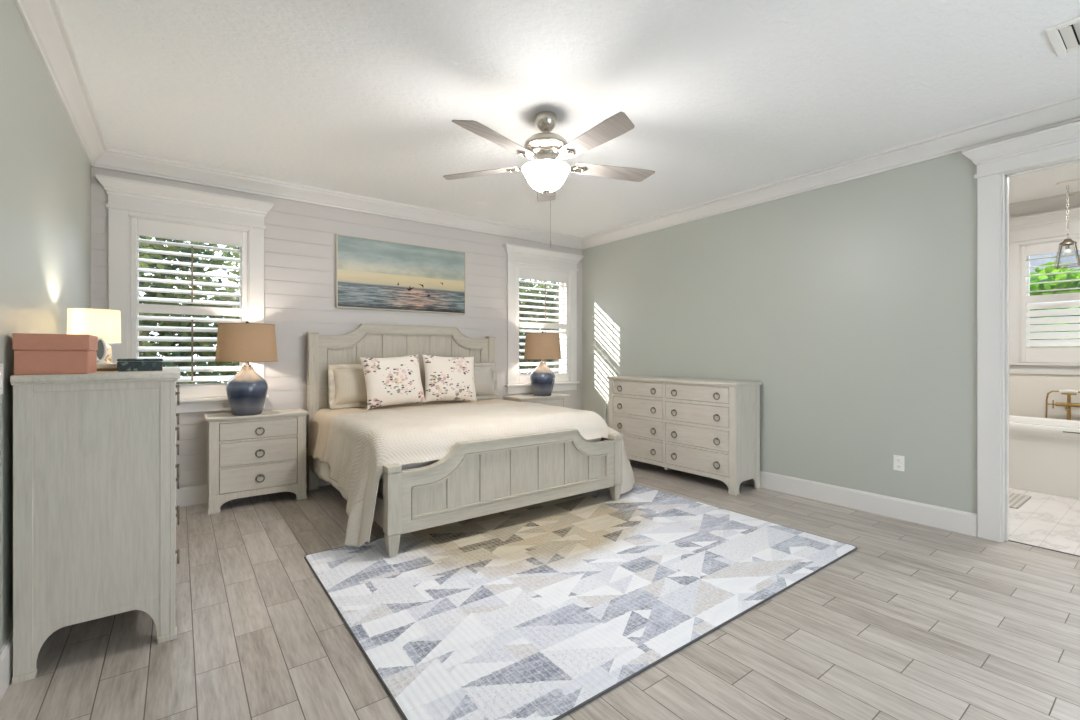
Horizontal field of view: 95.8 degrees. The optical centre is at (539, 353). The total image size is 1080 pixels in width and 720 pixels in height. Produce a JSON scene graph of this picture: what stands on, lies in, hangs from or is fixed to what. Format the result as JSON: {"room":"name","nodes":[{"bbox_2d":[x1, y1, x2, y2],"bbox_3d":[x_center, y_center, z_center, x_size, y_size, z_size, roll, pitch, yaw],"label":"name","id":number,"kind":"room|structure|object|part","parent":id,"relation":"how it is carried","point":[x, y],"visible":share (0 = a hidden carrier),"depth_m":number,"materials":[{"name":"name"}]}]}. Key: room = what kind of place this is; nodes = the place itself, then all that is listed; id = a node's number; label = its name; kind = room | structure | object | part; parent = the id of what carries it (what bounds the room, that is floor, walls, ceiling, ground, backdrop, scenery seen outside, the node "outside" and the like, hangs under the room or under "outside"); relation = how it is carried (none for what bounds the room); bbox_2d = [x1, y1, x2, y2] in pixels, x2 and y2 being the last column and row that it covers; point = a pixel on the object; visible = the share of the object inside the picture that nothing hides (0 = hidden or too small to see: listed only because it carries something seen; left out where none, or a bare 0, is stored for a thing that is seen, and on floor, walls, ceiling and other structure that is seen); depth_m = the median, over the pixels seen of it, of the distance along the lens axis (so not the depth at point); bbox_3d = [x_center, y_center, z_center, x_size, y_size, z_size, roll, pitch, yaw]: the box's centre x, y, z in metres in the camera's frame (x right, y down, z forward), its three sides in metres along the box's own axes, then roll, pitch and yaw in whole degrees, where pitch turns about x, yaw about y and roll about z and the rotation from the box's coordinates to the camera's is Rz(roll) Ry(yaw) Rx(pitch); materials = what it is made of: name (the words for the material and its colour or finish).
{"room":"bedroom","nodes":[
{"label":"bedroom","id":0,"kind":"room"},
{"bbox_2d":[0,0,90,649],"bbox_3d":[-1.382,-0.145,0.873,0.140,2.750,7.050,0,0,-37],"label":"wall","id":1,"kind":"structure","parent":0,"point":[45,169],"depth_m":2.10,"materials":[{"name":"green paint"}]},
{"bbox_2d":[0,363,2,394],"bbox_3d":[-1.948,0.092,1.761,0.009,0.116,0.070,0,0,-37],"label":"light switch","id":2,"kind":"object","parent":1,"relation":"attached to","point":[1,364],"visible":1,"depth_m":1.76,"materials":[{"name":"white plastic"}]},
{"bbox_2d":[0,630,12,701],"bbox_3d":[-1.302,1.155,0.896,0.016,0.150,6.790,0,0,-37],"label":"baseboard","id":3,"kind":"structure","parent":1,"relation":"attached to","point":[6,652],"depth_m":1.79,"materials":[{"name":"white paint"}]},
{"bbox_2d":[14,0,107,165],"bbox_3d":[-1.267,-1.456,0.922,0.104,0.127,6.790,0,0,-37],"label":"trim","id":4,"kind":"structure","parent":1,"relation":"attached to","point":[44,21],"depth_m":2.48,"materials":[{"name":"white paint"}]},
{"bbox_2d":[91,166,581,487],"bbox_3d":[-1.431,-0.145,5.127,5.130,2.750,0.160,0,0,-37],"label":"wall","id":5,"kind":"structure","parent":0,"point":[299,237],"depth_m":4.53,"materials":[{"name":"white paint"}]},
{"bbox_2d":[96,174,273,412],"bbox_3d":[-2.859,-0.420,4.010,1.153,1.790,0.252,0,0,-37],"label":"window","id":6,"kind":"structure","parent":5,"relation":"in","point":[136,209],"depth_m":3.94,"materials":[{"name":"white paint"}]},
{"bbox_3d":[-2.836,-0.372,3.978,1.025,1.465,0.036,0,0,-37],"label":"casing","id":7,"kind":"part","parent":6,"relation":"part of","materials":[{"name":"white paint"}]},
{"bbox_2d":[131,218,246,398],"bbox_3d":[-2.840,-0.345,3.984,0.769,1.404,0.028,0,0,-37],"label":"shutter","id":8,"kind":"object","parent":6,"relation":"attached to","point":[163,228],"depth_m":3.96,"materials":[{"name":"white paint"}]},
{"bbox_3d":[-2.912,-0.350,4.081,0.771,1.390,0.035,0,0,-37],"label":"sash","id":9,"kind":"part","parent":6,"relation":"part of","materials":[{"name":"white paint"}]},
{"bbox_3d":[-2.810,-0.646,3.943,0.012,0.453,0.010,0,0,-37],"label":"tilt rod","id":10,"kind":"part","parent":6,"relation":"part of","materials":[{"name":"white wood"}]},
{"bbox_3d":[-2.810,-0.031,3.943,0.012,0.492,0.010,0,0,-37],"label":"tilt rod","id":11,"kind":"part","parent":6,"relation":"part of","materials":[{"name":"wood"}]},
{"bbox_3d":[-2.826,0.417,3.964,1.085,0.115,0.065,0,0,-37],"label":"sill","id":12,"kind":"part","parent":6,"relation":"part of","materials":[{"name":"white paint"}]},
{"bbox_2d":[176,471,329,506],"bbox_3d":[-1.379,1.155,5.056,4.850,0.150,0.016,0,0,-37],"label":"baseboard","id":13,"kind":"structure","parent":5,"relation":"attached to","point":[193,495],"depth_m":3.98,"materials":[{"name":"white paint"}]},
{"bbox_2d":[93,148,581,248],"bbox_3d":[-1.352,-1.456,5.021,4.850,0.127,0.104,0,0,-37],"label":"trim","id":14,"kind":"structure","parent":5,"relation":"attached to","point":[113,159],"depth_m":4.45,"materials":[{"name":"white paint"}]},
{"bbox_2d":[335,234,465,313],"bbox_3d":[-1.385,-0.790,5.033,1.366,0.696,0.040,0,0,-37],"label":"painting","id":15,"kind":"object","parent":5,"relation":"attached to","point":[374,274],"visible":1,"depth_m":4.97},
{"bbox_2d":[502,243,583,393],"bbox_3d":[0.018,-0.407,6.144,1.203,1.765,0.252,0,0,-37],"label":"window","id":16,"kind":"structure","parent":5,"relation":"in","point":[523,262],"depth_m":6.08,"materials":[{"name":"white paint"}]},
{"bbox_3d":[0.042,-0.372,6.112,1.075,1.465,0.036,0,0,-37],"label":"casing","id":17,"kind":"part","parent":16,"relation":"part of","materials":[{"name":"white paint"}]},
{"bbox_3d":[0.052,0.417,6.099,1.135,0.115,0.065,0,0,-37],"label":"sill","id":18,"kind":"part","parent":16,"relation":"part of","materials":[{"name":"white paint"}]},
{"bbox_2d":[516,267,568,383],"bbox_3d":[0.037,-0.345,6.119,0.829,1.404,0.028,0,0,-37],"label":"shutter","id":19,"kind":"object","parent":16,"relation":"attached to","point":[532,273],"depth_m":6.10,"materials":[{"name":"white paint"}]},
{"bbox_3d":[0.068,-0.646,6.077,0.012,0.453,0.010,0,0,-37],"label":"tilt rod","id":20,"kind":"part","parent":16,"relation":"part of","materials":[{"name":"white wood"}]},
{"bbox_3d":[-0.035,-0.350,6.215,0.831,1.390,0.035,0,0,-37],"label":"sash","id":21,"kind":"part","parent":16,"relation":"part of","materials":[{"name":"white paint"}]},
{"bbox_2d":[0,459,1079,719],"bbox_3d":[1.702,1.270,3.161,7.820,0.080,7.050,0,0,-37],"label":"floor","id":22,"kind":"structure","parent":0,"point":[917,621],"depth_m":2.10,"materials":[{"name":"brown wood"}]},
{"bbox_2d":[10,367,179,684],"bbox_3d":[-2.075,0.655,2.386,0.507,1.150,1.076,0,0,-37],"label":"chest","id":23,"kind":"object","parent":22,"relation":"on","point":[94,454],"visible":0.99,"depth_m":1.95,"materials":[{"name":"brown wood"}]},
{"bbox_2d":[12,333,97,374],"bbox_3d":[-1.968,0.001,1.995,0.213,0.158,0.255,0,0,-37],"label":"box","id":24,"kind":"object","parent":23,"relation":"on","point":[34,354],"visible":0.98,"depth_m":1.90,"materials":[{"name":"cardboard"}]},
{"bbox_3d":[-1.968,-0.046,1.995,0.213,0.064,0.255,0,0,-37],"label":"box lid","id":25,"kind":"part","parent":24,"relation":"part of","materials":[{"name":"cardboard"}]},
{"bbox_2d":[67,308,120,362],"bbox_3d":[-2.409,-0.079,2.639,0.218,0.318,0.218,0,0,-37],"label":"lamp","id":26,"kind":"object","parent":23,"relation":"on","point":[105,324],"visible":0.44,"depth_m":2.57,"materials":[{"name":"fabric"}]},
{"bbox_3d":[-2.409,-0.150,2.639,0.218,0.176,0.218,0,0,-37],"label":"lamp shade","id":27,"kind":"part","parent":26,"relation":"part of","materials":[{"name":"white fabric"}]},
{"bbox_2d":[97,363,116,370],"bbox_3d":[-2.077,0.063,2.344,0.150,0.034,0.130,0,0,-37],"label":"tray","id":28,"kind":"object","parent":23,"relation":"on","point":[108,366],"visible":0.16,"depth_m":2.30,"materials":[{"name":"gold metal"}]},
{"bbox_2d":[95,338,106,363],"bbox_3d":[-2.079,-0.016,2.305,0.050,0.124,0.028,0,0,-42],"label":"vanity mirror","id":29,"kind":"object","parent":28,"relation":"on","point":[102,347],"visible":0.62,"depth_m":2.31,"materials":[{"name":"white plastic"}]},
{"bbox_2d":[96,340,103,359],"bbox_3d":[-2.079,-0.020,2.305,0.036,0.102,0.004,0,0,-42],"label":"mirror glass","id":30,"kind":"object","parent":29,"relation":"attached to","point":[100,352],"depth_m":2.31,"materials":[{"name":"mirror"}]},
{"bbox_2d":[117,358,162,371],"bbox_3d":[-1.898,0.051,2.315,0.162,0.058,0.112,0,0,-43],"label":"trinket box","id":31,"kind":"object","parent":23,"relation":"on","point":[153,364],"visible":0.99,"depth_m":2.28,"materials":[{"name":"black"}]},
{"bbox_3d":[-1.898,0.028,2.315,0.162,0.012,0.112,0,0,-43],"label":"box lid","id":32,"kind":"part","parent":31,"relation":"part of","materials":[{"name":"black"}]},
{"bbox_3d":[-1.694,0.947,2.282,0.018,0.067,0.067,0,0,-37],"label":"ring pull","id":33,"kind":"part","parent":23,"relation":"part of","materials":[{"name":"silver metal"}]},
{"bbox_3d":[-1.694,0.742,2.282,0.018,0.067,0.067,0,0,-37],"label":"ring pull","id":34,"kind":"part","parent":23,"relation":"part of","materials":[{"name":"silver metal"}]},
{"bbox_3d":[-1.694,0.547,2.282,0.018,0.067,0.067,0,0,-37],"label":"ring pull","id":35,"kind":"part","parent":23,"relation":"part of","materials":[{"name":"silver metal"}]},
{"bbox_3d":[-1.694,0.372,2.282,0.018,0.067,0.067,0,0,-37],"label":"ring pull","id":36,"kind":"part","parent":23,"relation":"part of","materials":[{"name":"silver metal"}]},
{"bbox_3d":[-1.694,0.207,2.282,0.018,0.067,0.067,0,0,-37],"label":"ring pull","id":37,"kind":"part","parent":23,"relation":"part of","materials":[{"name":"silver metal"}]},
{"bbox_2d":[204,408,308,514],"bbox_3d":[-2.363,0.862,4.080,0.721,0.737,0.367,0,0,-37],"label":"nightstand","id":38,"kind":"object","parent":22,"relation":"on","point":[263,453],"visible":1,"depth_m":3.93,"materials":[{"name":"beige wood"}]},
{"bbox_2d":[215,321,277,415],"bbox_3d":[-2.394,0.112,3.991,0.446,0.762,0.446,0,0,-37],"label":"table lamp","id":39,"kind":"object","parent":38,"relation":"on","point":[246,391],"visible":1,"depth_m":3.86,"materials":[{"name":"blue ceramic"}]},
{"bbox_3d":[-2.394,-0.089,3.991,0.440,0.305,0.440,0,0,-37],"label":"lamp shade","id":40,"kind":"part","parent":39,"relation":"part of","materials":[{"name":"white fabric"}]},
{"bbox_3d":[-2.274,0.611,3.960,0.546,0.133,0.029,0,0,-37],"label":"drawer","id":41,"kind":"part","parent":38,"relation":"part of","materials":[{"name":"white wood"}]},
{"bbox_3d":[-2.274,0.790,3.960,0.546,0.180,0.029,0,0,-37],"label":"drawer","id":42,"kind":"part","parent":38,"relation":"part of","materials":[{"name":"white wood"}]},
{"bbox_3d":[-2.274,0.993,3.960,0.546,0.191,0.029,0,0,-37],"label":"drawer","id":43,"kind":"part","parent":38,"relation":"part of","materials":[{"name":"white wood"}]},
{"bbox_3d":[-2.260,0.623,3.941,0.067,0.067,0.018,0,0,-37],"label":"ring pull","id":44,"kind":"part","parent":38,"relation":"part of","materials":[{"name":"silver metal"}]},
{"bbox_3d":[-2.260,0.802,3.941,0.067,0.067,0.018,0,0,-37],"label":"ring pull","id":45,"kind":"part","parent":38,"relation":"part of","materials":[{"name":"silver metal"}]},
{"bbox_3d":[-2.260,1.004,3.941,0.067,0.067,0.018,0,0,-37],"label":"ring pull","id":46,"kind":"part","parent":38,"relation":"part of","materials":[{"name":"silver metal"}]},
{"bbox_2d":[306,324,622,556],"bbox_3d":[-0.720,0.469,4.265,2.048,1.522,1.983,0,0,-37],"label":"bed","id":47,"kind":"object","parent":22,"relation":"on","point":[476,478],"visible":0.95,"depth_m":3.62,"materials":[{"name":"beige wood"}]},
{"bbox_3d":[-2.069,0.515,4.442,0.092,1.430,0.092,0,0,-37],"label":"head post","id":48,"kind":"part","parent":47,"relation":"part of","materials":[{"name":"beige wood"}]},
{"bbox_2d":[312,458,347,500],"bbox_3d":[-1.557,0.921,3.726,0.031,0.253,1.600,0,0,-37],"label":"bed skirt","id":49,"kind":"object","parent":47,"relation":"hanging from","point":[322,470],"visible":0.27,"depth_m":4.03,"materials":[{"name":"white fabric"}]},
{"bbox_3d":[-1.478,0.980,3.704,0.030,0.180,1.810,0,0,-37],"label":"rail","id":50,"kind":"part","parent":47,"relation":"part of","materials":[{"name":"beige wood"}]},
{"bbox_2d":[377,478,382,495],"bbox_3d":[-0.728,0.899,4.279,1.850,0.218,1.740,0,0,-37],"label":"box spring","id":51,"kind":"object","parent":47,"relation":"on","point":[380,486],"visible":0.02,"depth_m":3.12,"materials":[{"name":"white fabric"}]},
{"bbox_2d":[380,438,601,477],"bbox_3d":[-0.743,0.651,4.292,1.920,0.273,1.740,0,0,-37],"label":"mattress","id":52,"kind":"object","parent":51,"relation":"on","point":[415,465],"visible":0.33,"depth_m":3.18,"materials":[{"name":"white fabric"}]},
{"bbox_2d":[307,399,515,468],"bbox_3d":[-0.825,0.708,4.407,2.110,0.445,1.470,0,0,-37],"label":"blanket","id":53,"kind":"object","parent":52,"relation":"on","point":[321,421],"visible":0.3,"depth_m":4.30,"materials":[{"name":"beige fabric"}]},
{"bbox_2d":[327,364,398,409],"bbox_3d":[-1.643,0.295,4.564,0.635,0.401,0.198,0,0,-33],"label":"bed pillow","id":54,"kind":"object","parent":53,"relation":"on","point":[347,384],"visible":0.5,"depth_m":4.42,"materials":[{"name":"beige fabric"}]},
{"bbox_2d":[360,354,425,409],"bbox_3d":[-1.346,0.245,4.500,0.579,0.486,0.224,0,0,-40],"label":"throw pillow","id":55,"kind":"object","parent":53,"relation":"on","point":[391,380],"visible":1,"depth_m":4.42,"materials":[{"name":"fabric"}]},
{"bbox_2d":[422,354,476,401],"bbox_3d":[-0.897,0.245,4.885,0.577,0.485,0.210,0,0,-32],"label":"throw pillow","id":56,"kind":"object","parent":53,"relation":"on","point":[446,378],"visible":1,"depth_m":4.81,"materials":[{"name":"fabric"}]},
{"bbox_2d":[446,363,498,401],"bbox_3d":[-0.735,0.295,5.237,0.634,0.401,0.197,0,0,-35],"label":"bed pillow","id":57,"kind":"object","parent":53,"relation":"on","point":[485,375],"visible":0.54,"depth_m":5.28,"materials":[{"name":"beige fabric"}]},
{"bbox_3d":[-0.895,0.947,2.956,0.089,0.545,0.089,0,0,-37],"label":"foot post","id":58,"kind":"part","parent":47,"relation":"part of","materials":[{"name":"beige wood"}]},
{"bbox_3d":[-1.318,0.319,4.999,1.790,1.222,0.066,0,0,-37],"label":"headboard frame","id":59,"kind":"part","parent":47,"relation":"part of","materials":[{"name":"beige wood"}]},
{"bbox_3d":[-1.323,0.300,5.005,1.630,1.028,0.026,0,0,-37],"label":"headboard panel","id":60,"kind":"part","parent":47,"relation":"part of","materials":[{"name":"beige wood"}]},
{"bbox_2d":[323,402,634,546],"bbox_3d":[-0.391,0.837,4.085,2.595,0.727,1.174,0,0,-37],"label":"coverlet","id":61,"kind":"object","parent":47,"relation":"on","point":[360,444],"visible":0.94,"depth_m":3.43,"materials":[{"name":"beige fabric"}]},
{"bbox_3d":[-0.567,0.515,5.556,0.092,1.430,0.092,0,0,-37],"label":"head post","id":62,"kind":"part","parent":47,"relation":"part of","materials":[{"name":"beige wood"}]},
{"bbox_3d":[-0.131,0.842,3.521,1.815,0.507,0.064,0,0,-37],"label":"footboard frame","id":63,"kind":"part","parent":47,"relation":"part of","materials":[{"name":"beige wood"}]},
{"bbox_3d":[-0.136,0.840,3.527,1.679,0.369,0.024,0,0,-37],"label":"footboard panel","id":64,"kind":"part","parent":47,"relation":"part of","materials":[{"name":"beige wood"}]},
{"bbox_3d":[0.631,0.947,4.088,0.089,0.545,0.089,0,0,-37],"label":"foot post","id":65,"kind":"part","parent":47,"relation":"part of","materials":[{"name":"beige wood"}]},
{"bbox_2d":[503,393,569,407],"bbox_3d":[-0.036,0.862,5.806,0.721,0.737,0.367,0,0,-37],"label":"nightstand","id":66,"kind":"object","parent":22,"relation":"on","point":[555,399],"visible":0.1,"depth_m":5.70,"materials":[{"name":"white wood"}]},
{"bbox_2d":[524,331,560,395],"bbox_3d":[0.031,0.112,5.790,0.446,0.762,0.446,0,0,-37],"label":"table lamp","id":67,"kind":"object","parent":66,"relation":"on","point":[542,346],"visible":1,"depth_m":5.65,"materials":[{"name":"blue ceramic"}]},
{"bbox_3d":[0.031,-0.089,5.790,0.440,0.305,0.440,0,0,-37],"label":"lamp shade","id":68,"kind":"part","parent":67,"relation":"part of","materials":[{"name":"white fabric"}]},
{"bbox_3d":[0.053,0.611,5.686,0.546,0.133,0.029,0,0,-37],"label":"drawer","id":69,"kind":"part","parent":66,"relation":"part of","materials":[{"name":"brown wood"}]},
{"bbox_2d":[304,484,856,719],"bbox_3d":[0.291,1.225,3.023,2.852,0.010,1.956,0,0,-37],"label":"area rug","id":70,"kind":"object","parent":22,"relation":"on","point":[539,611],"visible":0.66,"depth_m":2.48,"materials":[{"name":"multicoloured fabric"}]},
{"bbox_2d":[607,376,761,494],"bbox_3d":[1.394,0.743,4.991,0.422,0.975,1.591,0,0,-37],"label":"dresser","id":71,"kind":"object","parent":22,"relation":"on","point":[710,428],"visible":0.91,"depth_m":4.62,"materials":[{"name":"beige wood"}]},
{"bbox_3d":[1.033,0.367,5.179,0.029,0.139,0.692,0,0,-37],"label":"drawer","id":72,"kind":"part","parent":71,"relation":"part of","materials":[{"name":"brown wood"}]},
{"bbox_3d":[1.033,0.561,5.179,0.029,0.177,0.692,0,0,-37],"label":"drawer","id":73,"kind":"part","parent":71,"relation":"part of","materials":[{"name":"grey wood"}]},
{"bbox_3d":[1.033,0.775,5.179,0.029,0.180,0.692,0,0,-37],"label":"drawer","id":74,"kind":"part","parent":71,"relation":"part of","materials":[{"name":"grey wood"}]},
{"bbox_3d":[1.033,0.988,5.179,0.029,0.195,0.692,0,0,-37],"label":"drawer","id":75,"kind":"part","parent":71,"relation":"part of","materials":[{"name":"grey wood"}]},
{"bbox_3d":[1.469,0.367,4.591,0.029,0.139,0.692,0,0,-37],"label":"drawer","id":76,"kind":"part","parent":71,"relation":"part of","materials":[{"name":"grey wood"}]},
{"bbox_3d":[1.469,0.561,4.591,0.029,0.177,0.692,0,0,-37],"label":"drawer","id":77,"kind":"part","parent":71,"relation":"part of","materials":[{"name":"grey wood"}]},
{"bbox_3d":[1.469,0.775,4.591,0.029,0.180,0.692,0,0,-37],"label":"drawer","id":78,"kind":"part","parent":71,"relation":"part of","materials":[{"name":"grey wood"}]},
{"bbox_3d":[1.469,0.988,4.591,0.029,0.195,0.692,0,0,-37],"label":"drawer","id":79,"kind":"part","parent":71,"relation":"part of","materials":[{"name":"grey wood"}]},
{"bbox_2d":[1009,492,1030,508],"bbox_3d":[3.906,1.225,4.168,0.540,0.010,0.340,0,0,-37],"label":"bath mat","id":80,"kind":"object","parent":22,"relation":"on","point":[1016,501],"visible":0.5,"depth_m":4.09,"materials":[{"name":"beige fabric"}]},
{"bbox_2d":[1008,540,1079,556],"bbox_3d":[3.318,1.228,2.908,0.015,0.004,0.818,0,0,-37],"label":"threshold","id":81,"kind":"object","parent":22,"relation":"on","point":[1008,540],"depth_m":3.08,"materials":[{"name":"white stone"}]},
{"bbox_2d":[1009,415,1079,498],"bbox_3d":[4.817,0.918,4.346,0.744,0.624,1.770,0,0,-37],"label":"bathtub","id":82,"kind":"object","parent":22,"relation":"on","point":[1044,453],"visible":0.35,"depth_m":4.31,"materials":[{"name":"white ceramic"}]},
{"bbox_2d":[1045,389,1079,419],"bbox_3d":[5.058,0.785,4.678,0.281,0.889,0.175,0,0,39],"label":"tub filler","id":83,"kind":"object","parent":22,"relation":"on","point":[1068,392],"visible":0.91,"depth_m":4.71,"materials":[{"name":"gold metal"}]},
{"bbox_3d":[5.059,0.803,4.674,0.175,0.854,0.180,0,0,-37],"label":"spout","id":84,"kind":"part","parent":83,"relation":"part of","materials":[{"name":"gold metal"}]},
{"bbox_2d":[58,0,1079,236],"bbox_3d":[1.702,-1.575,3.161,7.820,0.110,7.050,0,0,-37],"label":"ceiling","id":85,"kind":"structure","parent":0,"point":[721,98],"depth_m":2.77,"materials":[{"name":"white paint"}]},
{"bbox_2d":[443,111,654,247],"bbox_3d":[0.051,-1.099,3.065,1.427,0.842,1.403,0,0,-37],"label":"ceiling fan","id":86,"kind":"object","parent":85,"relation":"hanging from","point":[546,173],"visible":1,"depth_m":3.02,"materials":[{"name":"grey wood"}]},
{"bbox_3d":[-0.406,-1.211,3.270,0.562,0.034,0.148,0,0,19],"label":"fan blade","id":87,"kind":"part","parent":86,"relation":"part of","materials":[{"name":"grey wood"}]},
{"bbox_3d":[-0.245,-1.211,2.741,0.148,0.034,0.562,0,0,37],"label":"fan blade","id":88,"kind":"part","parent":86,"relation":"part of","materials":[{"name":"grey wood"}]},
{"bbox_3d":[-0.119,-1.202,3.172,0.215,0.023,0.072,0,0,19],"label":"blade arm","id":89,"kind":"part","parent":86,"relation":"part of","materials":[{"name":"silver metal"}]},
{"bbox_3d":[-0.063,-1.202,2.984,0.072,0.023,0.215,0,0,37],"label":"blade arm","id":90,"kind":"part","parent":86,"relation":"part of","materials":[{"name":"silver metal"}]},
{"bbox_3d":[0.039,-1.111,3.117,0.306,0.141,0.306,0,0,-37],"label":"lamp shade","id":91,"kind":"part","parent":86,"relation":"part of","materials":[{"name":"white glass"}]},
{"bbox_3d":[0.047,-1.211,3.588,0.148,0.034,0.562,0,0,1],"label":"fan blade","id":92,"kind":"part","parent":86,"relation":"part of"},
{"bbox_3d":[0.067,-0.932,3.115,0.012,0.515,0.012,0,0,-37],"label":"pull chain","id":93,"kind":"part","parent":86,"relation":"part of","materials":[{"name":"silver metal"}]},
{"bbox_3d":[0.132,-1.202,2.977,0.072,0.023,0.216,0,0,-37],"label":"blade arm","id":94,"kind":"part","parent":86,"relation":"part of","materials":[{"name":"silver metal"}]},
{"bbox_3d":[0.199,-1.202,3.164,0.215,0.023,0.072,0,0,-17],"label":"blade arm","id":95,"kind":"part","parent":86,"relation":"part of","materials":[{"name":"silver metal"}]},
{"bbox_3d":[0.304,-1.211,2.729,0.148,0.034,0.562,0,0,-37],"label":"fan blade","id":96,"kind":"part","parent":86,"relation":"part of","materials":[{"name":"grey wood"}]},
{"bbox_3d":[0.489,-1.211,3.254,0.562,0.034,0.148,0,0,-17],"label":"fan blade","id":97,"kind":"part","parent":86,"relation":"part of","materials":[{"name":"grey wood"}]},
{"bbox_2d":[1045,16,1079,55],"bbox_3d":[2.598,-1.512,2.238,0.330,0.017,0.350,0,0,-37],"label":"ceiling vent","id":98,"kind":"object","parent":85,"relation":"in","point":[1064,37],"visible":1,"depth_m":2.32,"materials":[{"name":"white plastic"}]},
{"bbox_2d":[1054,179,1079,269],"bbox_3d":[4.763,-1.165,4.405,0.158,0.771,0.158,0,0,-37],"label":"pendant lantern","id":99,"kind":"object","parent":85,"relation":"hanging from","point":[1067,242],"visible":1,"depth_m":4.40,"materials":[{"name":"silver metal"}]},
{"bbox_3d":[4.763,-0.909,4.405,0.158,0.261,0.158,0,0,-37],"label":"lantern frame","id":100,"kind":"part","parent":99,"relation":"part of","materials":[{"name":"silver metal"}]},
{"bbox_3d":[4.763,-1.285,4.405,0.016,0.480,0.016,0,0,8],"label":"chain","id":101,"kind":"part","parent":99,"relation":"part of","materials":[{"name":"silver metal"}]},
{"bbox_3d":[4.763,-0.920,4.405,0.052,0.052,0.052,0,0,-37],"label":"bulb","id":102,"kind":"part","parent":99,"relation":"part of","materials":[{"name":"white glass"}]},
{"bbox_2d":[582,152,976,513],"bbox_3d":[2.617,-0.145,3.840,0.120,2.750,7.050,0,0,-37],"label":"wall","id":103,"kind":"structure","parent":0,"point":[852,304],"depth_m":4.05,"materials":[{"name":"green paint"}]},
{"bbox_2d":[582,94,1079,248],"bbox_3d":[2.545,-1.456,3.749,0.104,0.127,6.790,0,0,-37],"label":"trim","id":104,"kind":"structure","parent":103,"relation":"attached to","point":[1063,111],"depth_m":3.72,"materials":[{"name":"white paint"}]},
{"bbox_2d":[741,471,976,536],"bbox_3d":[1.751,1.155,4.894,0.016,0.150,4.005,0,0,-37],"label":"baseboard","id":105,"kind":"structure","parent":103,"relation":"attached to","point":[953,520],"depth_m":3.76,"materials":[{"name":"white paint"}]},
{"bbox_2d":[893,455,904,470],"bbox_3d":[2.681,0.815,3.646,0.010,0.114,0.070,0,0,-37],"label":"wall outlet","id":106,"kind":"object","parent":103,"relation":"attached to","point":[898,461],"visible":1,"depth_m":3.64,"materials":[{"name":"white plastic"}]},
{"bbox_2d":[962,121,1079,542],"bbox_3d":[3.280,-0.068,2.880,0.220,2.595,1.176,0,0,-37],"label":"door frame","id":107,"kind":"structure","parent":103,"relation":"in","point":[1059,146],"depth_m":3.21,"materials":[{"name":"white paint"}]},
{"bbox_3d":[3.255,0.020,2.861,0.022,2.420,1.048,0,0,-37],"label":"casing","id":108,"kind":"part","parent":107,"relation":"part of","materials":[{"name":"white paint"}]},
{"bbox_2d":[1009,207,1079,420],"bbox_3d":[5.478,-0.160,4.499,0.160,2.780,3.500,0,0,-37],"label":"wall","id":109,"kind":"structure","parent":0,"point":[1027,392],"depth_m":4.93,"materials":[{"name":"beige paint"}]},
{"bbox_2d":[1009,207,1079,374],"bbox_3d":[5.280,-0.598,4.689,0.252,1.605,1.318,0,0,-37],"label":"window","id":110,"kind":"structure","parent":109,"relation":"in","point":[1037,234],"depth_m":4.92,"materials":[{"name":"white paint"}]},
{"bbox_3d":[5.235,0.147,4.655,0.065,0.115,1.250,0,0,-37],"label":"sill","id":111,"kind":"part","parent":110,"relation":"part of","materials":[{"name":"white paint"}]},
{"bbox_2d":[1021,239,1079,362],"bbox_3d":[5.254,-0.512,4.670,0.028,1.199,0.934,0,0,-37],"label":"shutter","id":112,"kind":"object","parent":110,"relation":"attached to","point":[1032,351],"depth_m":4.88,"materials":[{"name":"white paint"}]},
{"bbox_3d":[5.351,-0.517,4.741,0.035,1.185,0.936,0,0,-37],"label":"sash","id":113,"kind":"part","parent":110,"relation":"part of","materials":[{"name":"white paint"}]},
{"bbox_2d":[1009,191,1079,217],"bbox_3d":[5.372,-1.486,4.421,0.104,0.127,3.500,0,0,-37],"label":"trim","id":114,"kind":"structure","parent":109,"relation":"attached to","point":[1058,202],"depth_m":4.87,"materials":[{"name":"white paint"}]},
{"bbox_2d":[1030,250,1079,281],"bbox_3d":[13.667,-1.020,12.628,5.800,5.200,10.800,0,0,-37],"label":"sky","id":115,"kind":"structure","parent":0,"point":[1071,259],"depth_m":10.88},
{"label":"outside","id":116,"kind":"structure","parent":0,"visible":0},
{"bbox_3d":[2.851,1.630,9.585,44.000,0.100,36.000,0,0,-37],"label":"ground","id":117,"kind":"structure","parent":116,"visible":0},
{"bbox_2d":[139,236,239,383],"bbox_3d":[-5.808,-0.363,7.259,3.988,3.895,2.277,0,0,-37],"label":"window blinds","id":118,"kind":"object","parent":117,"relation":"on","point":[141,245],"visible":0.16,"depth_m":7.28,"materials":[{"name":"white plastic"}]},
{"bbox_2d":[192,246,239,382],"bbox_3d":[-5.415,-0.511,10.513,3.462,4.192,2.417,0,0,-37],"label":"tree","id":119,"kind":"object","parent":117,"relation":"on","point":[224,253],"visible":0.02,"depth_m":9.84,"materials":[{"name":"green plant"}]},
{"bbox_2d":[519,279,558,373],"bbox_3d":[0.182,-0.328,12.933,4.435,3.826,2.270,0,0,-37],"label":"tree","id":120,"kind":"object","parent":117,"relation":"on","point":[530,285],"visible":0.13,"depth_m":12.32,"materials":[{"name":"green plant"}]},
{"bbox_2d":[1030,261,1079,346],"bbox_3d":[7.199,0.167,6.130,1.542,2.852,2.974,0,0,-37],"label":"shrub","id":121,"kind":"object","parent":117,"relation":"on","point":[1058,277],"visible":0.16,"depth_m":6.41,"materials":[{"name":"green plant"}]}
]}

